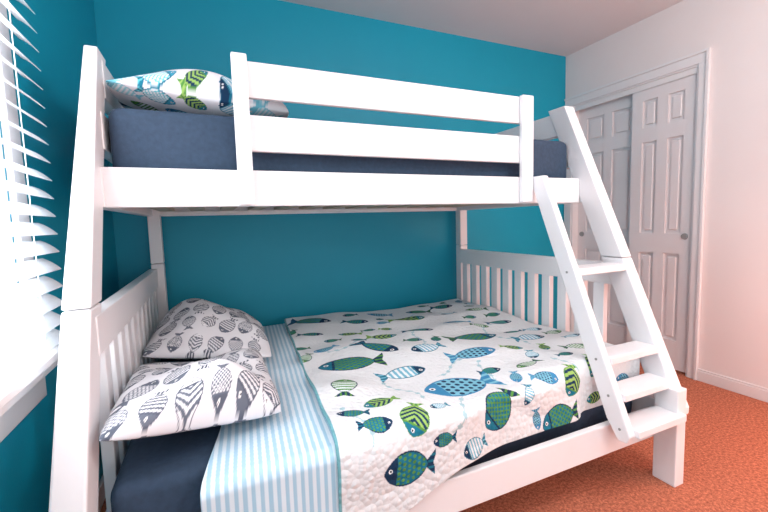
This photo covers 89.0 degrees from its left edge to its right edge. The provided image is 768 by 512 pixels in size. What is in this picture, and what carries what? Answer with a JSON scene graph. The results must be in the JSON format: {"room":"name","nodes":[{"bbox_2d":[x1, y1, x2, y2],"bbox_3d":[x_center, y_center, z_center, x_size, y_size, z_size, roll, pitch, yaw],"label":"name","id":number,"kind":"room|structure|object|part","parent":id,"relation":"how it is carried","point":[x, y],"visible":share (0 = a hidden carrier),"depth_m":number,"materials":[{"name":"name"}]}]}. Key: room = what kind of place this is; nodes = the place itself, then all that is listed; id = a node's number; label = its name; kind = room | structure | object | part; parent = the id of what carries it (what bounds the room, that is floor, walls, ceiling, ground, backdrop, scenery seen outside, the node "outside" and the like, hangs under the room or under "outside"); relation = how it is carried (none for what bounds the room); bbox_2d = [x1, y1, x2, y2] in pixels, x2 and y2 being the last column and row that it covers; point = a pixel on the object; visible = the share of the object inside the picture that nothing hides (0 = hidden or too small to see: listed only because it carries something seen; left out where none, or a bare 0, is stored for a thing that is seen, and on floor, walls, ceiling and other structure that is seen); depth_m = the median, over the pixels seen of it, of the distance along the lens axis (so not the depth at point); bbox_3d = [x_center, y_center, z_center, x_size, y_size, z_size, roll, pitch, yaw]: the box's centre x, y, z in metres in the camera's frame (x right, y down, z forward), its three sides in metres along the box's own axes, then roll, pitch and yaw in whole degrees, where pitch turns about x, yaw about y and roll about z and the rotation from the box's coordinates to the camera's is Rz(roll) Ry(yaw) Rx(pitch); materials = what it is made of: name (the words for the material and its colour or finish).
{"room":"bedroom","nodes":[
{"label":"bedroom","id":0,"kind":"room"},
{"bbox_2d":[0,0,118,511],"bbox_3d":[-0.666,-0.127,0.195,0.100,2.440,4.113,-4,5,-24],"label":"wall","id":1,"kind":"structure","parent":0,"point":[62,27],"depth_m":1.28,"materials":[{"name":"teal paint"}]},
{"bbox_2d":[0,132,16,287],"bbox_3d":[-0.842,-0.345,0.559,0.099,1.340,0.910,-4,5,-24],"label":"window pane","id":2,"kind":"object","parent":1,"relation":"attached to","point":[3,194],"visible":0.02,"depth_m":1.00,"materials":[{"name":"glass"}]},
{"bbox_2d":[0,2,57,442],"bbox_3d":[-0.774,-0.324,0.589,0.045,1.530,1.085,-4,5,-24],"label":"window frame","id":3,"kind":"structure","parent":1,"relation":"attached to","point":[22,404],"depth_m":1.02,"materials":[{"name":"paint"}]},
{"bbox_2d":[0,0,62,408],"bbox_3d":[-0.755,-0.404,0.607,0.055,1.435,1.035,-4,5,-24],"label":"window blinds","id":4,"kind":"object","parent":1,"relation":"attached to","point":[29,340],"visible":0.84,"depth_m":0.95,"materials":[{"name":"white plastic"}]},
{"bbox_2d":[98,475,105,511],"bbox_3d":[-0.577,1.045,0.315,0.014,0.080,4.099,-4,5,-24],"label":"baseboard","id":5,"kind":"structure","parent":1,"relation":"attached to","point":[101,489],"depth_m":1.55,"materials":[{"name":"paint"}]},
{"bbox_2d":[93,0,565,328],"bbox_3d":[0.307,-0.396,2.919,4.142,2.440,0.100,-4,5,-24],"label":"wall","id":6,"kind":"structure","parent":0,"point":[271,268],"depth_m":2.54,"materials":[{"name":"teal paint"}]},
{"bbox_2d":[100,362,767,511],"bbox_3d":[1.179,1.009,1.156,4.142,0.100,4.213,-4,5,-24],"label":"floor","id":7,"kind":"structure","parent":0,"point":[726,446],"depth_m":1.64,"materials":[{"name":"carpet"}]},
{"bbox_2d":[48,45,688,511],"bbox_3d":[-0.035,0.112,1.825,2.080,1.640,1.570,-4,5,-24],"label":"bunk bed","id":8,"kind":"object","parent":7,"relation":"on","point":[101,345],"visible":0.66,"depth_m":1.40,"materials":[{"name":"white paint"}]},
{"bbox_3d":[-0.701,0.443,0.890,0.070,0.615,0.354,-4,5,-24],"label":"leg","id":9,"kind":"part","parent":8,"relation":"part of","materials":[{"name":"white paint"}]},
{"bbox_3d":[-0.833,-0.253,1.095,0.060,0.737,0.421,-4,5,-24],"label":"leg","id":10,"kind":"part","parent":8,"relation":"part of","materials":[{"name":"white paint"}]},
{"bbox_3d":[-0.947,0.086,1.439,0.040,1.415,1.440,-4,5,-24],"label":"frame","id":11,"kind":"part","parent":8,"relation":"part of","materials":[{"name":"white paint"}]},
{"bbox_2d":[108,108,566,177],"bbox_3d":[-0.148,-0.412,1.991,1.907,0.263,0.965,-4,5,-24],"label":"mattress","id":12,"kind":"object","parent":8,"relation":"on","point":[139,138],"visible":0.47,"depth_m":1.29,"materials":[{"name":"blue fabric"}]},
{"bbox_2d":[106,69,288,117],"bbox_3d":[-0.715,-0.576,1.564,0.555,0.169,0.646,-4,5,-24],"label":"pillow","id":13,"kind":"object","parent":12,"relation":"on","point":[195,91],"visible":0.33,"depth_m":1.28,"materials":[{"name":"fabric"}]},
{"bbox_2d":[110,359,631,511],"bbox_3d":[-0.047,0.582,1.917,1.907,0.266,1.328,-4,5,-24],"label":"mattress","id":14,"kind":"object","parent":8,"relation":"on","point":[162,473],"visible":0.16,"depth_m":1.03,"materials":[{"name":"blue fabric"}]},
{"bbox_2d":[200,323,338,511],"bbox_3d":[-0.502,0.635,1.653,0.346,0.342,1.455,-3,5,-19],"label":"sheet","id":15,"kind":"object","parent":14,"relation":"on","point":[285,460],"visible":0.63,"depth_m":1.03,"materials":[{"name":"fabric"}]},
{"bbox_2d":[99,348,280,440],"bbox_3d":[-0.585,0.396,1.273,0.430,0.212,0.710,-4,6,-24],"label":"pillow","id":16,"kind":"object","parent":15,"relation":"on","point":[234,386],"visible":1,"depth_m":1.05,"materials":[{"name":"fabric"}]},
{"bbox_2d":[142,298,270,358],"bbox_3d":[-0.815,0.320,1.850,0.483,0.241,0.627,-4,5,-22],"label":"pillow","id":17,"kind":"object","parent":15,"relation":"on","point":[194,328],"visible":0.94,"depth_m":1.66,"materials":[{"name":"fabric"}]},
{"bbox_2d":[284,299,639,511],"bbox_3d":[0.216,0.539,1.960,1.367,0.303,1.438,-4,5,-24],"label":"quilt","id":18,"kind":"object","parent":14,"relation":"on","point":[410,397],"visible":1,"depth_m":1.43,"materials":[{"name":"fabric"}]},
{"bbox_3d":[0.089,-0.440,1.503,1.243,0.474,0.044,-4,5,-24],"label":"guard rail","id":19,"kind":"part","parent":8,"relation":"part of","materials":[{"name":"white paint"}]},
{"bbox_3d":[0.850,-0.037,2.230,0.040,1.415,1.440,-4,5,-24],"label":"frame","id":20,"kind":"part","parent":8,"relation":"part of","materials":[{"name":"white paint"}]},
{"bbox_3d":[0.981,-0.377,1.893,0.062,0.737,0.421,-4,5,-24],"label":"leg","id":21,"kind":"part","parent":8,"relation":"part of","materials":[{"name":"white paint"}]},
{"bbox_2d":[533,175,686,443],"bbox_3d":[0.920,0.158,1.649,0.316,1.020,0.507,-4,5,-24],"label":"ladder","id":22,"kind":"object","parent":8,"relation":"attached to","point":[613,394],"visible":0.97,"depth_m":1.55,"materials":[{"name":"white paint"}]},
{"bbox_3d":[1.118,0.319,1.691,0.062,0.615,0.354,-4,5,-24],"label":"leg","id":23,"kind":"part","parent":8,"relation":"part of","materials":[{"name":"white paint"}]},
{"bbox_2d":[280,0,682,56],"bbox_3d":[1.104,-1.520,0.933,4.142,0.100,4.213,-4,5,-24],"label":"ceiling","id":24,"kind":"structure","parent":0,"point":[557,27],"depth_m":2.63,"materials":[{"name":"paint"}]},
{"bbox_2d":[565,0,767,387],"bbox_3d":[2.734,-0.359,1.691,0.700,2.440,4.113,-4,5,-24],"label":"wall","id":25,"kind":"structure","parent":0,"point":[733,338],"depth_m":2.34,"materials":[{"name":"white paint"}]},
{"bbox_2d":[577,94,632,344],"bbox_3d":[1.802,-0.246,3.152,0.034,1.983,0.527,-4,5,-24],"label":"closet door","id":26,"kind":"structure","parent":25,"relation":"attached to","point":[616,334],"depth_m":3.12,"materials":[{"name":"paint"}]},
{"bbox_2d":[586,107,631,326],"bbox_3d":[1.801,-0.271,3.150,0.026,1.833,0.397,-4,5,-24],"label":"panels","id":27,"kind":"object","parent":26,"relation":"attached to","point":[622,118],"visible":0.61,"depth_m":3.05,"materials":[{"name":"paint"}]},
{"bbox_2d":[564,47,711,379],"bbox_3d":[1.849,-0.268,2.968,0.142,2.086,1.065,-4,5,-24],"label":"trim","id":28,"kind":"structure","parent":25,"relation":"attached to","point":[699,62],"depth_m":2.53,"materials":[{"name":"paint"}]},
{"bbox_2d":[626,74,696,372],"bbox_3d":[1.938,-0.214,2.739,0.034,1.983,0.422,-4,5,-24],"label":"closet door","id":29,"kind":"structure","parent":25,"relation":"attached to","point":[659,242],"depth_m":2.69,"materials":[{"name":"paint"}]},
{"bbox_2d":[639,90,684,340],"bbox_3d":[1.937,-0.238,2.737,0.026,1.833,0.292,-4,5,-24],"label":"panels","id":30,"kind":"object","parent":29,"relation":"attached to","point":[677,100],"visible":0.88,"depth_m":2.70,"materials":[{"name":"paint"}]},
{"bbox_2d":[681,233,687,239],"bbox_3d":[1.988,-0.130,2.587,0.012,0.044,0.044,-4,5,-24],"label":"door knob","id":31,"kind":"object","parent":29,"relation":"attached to","point":[684,236],"visible":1,"depth_m":2.58,"materials":[{"name":"metal"}]},
{"bbox_2d":[697,368,767,402],"bbox_3d":[2.660,0.875,1.163,0.014,0.080,3.040,-4,5,-24],"label":"baseboard","id":32,"kind":"structure","parent":25,"relation":"attached to","point":[731,384],"depth_m":2.37,"materials":[{"name":"paint"}]}
]}

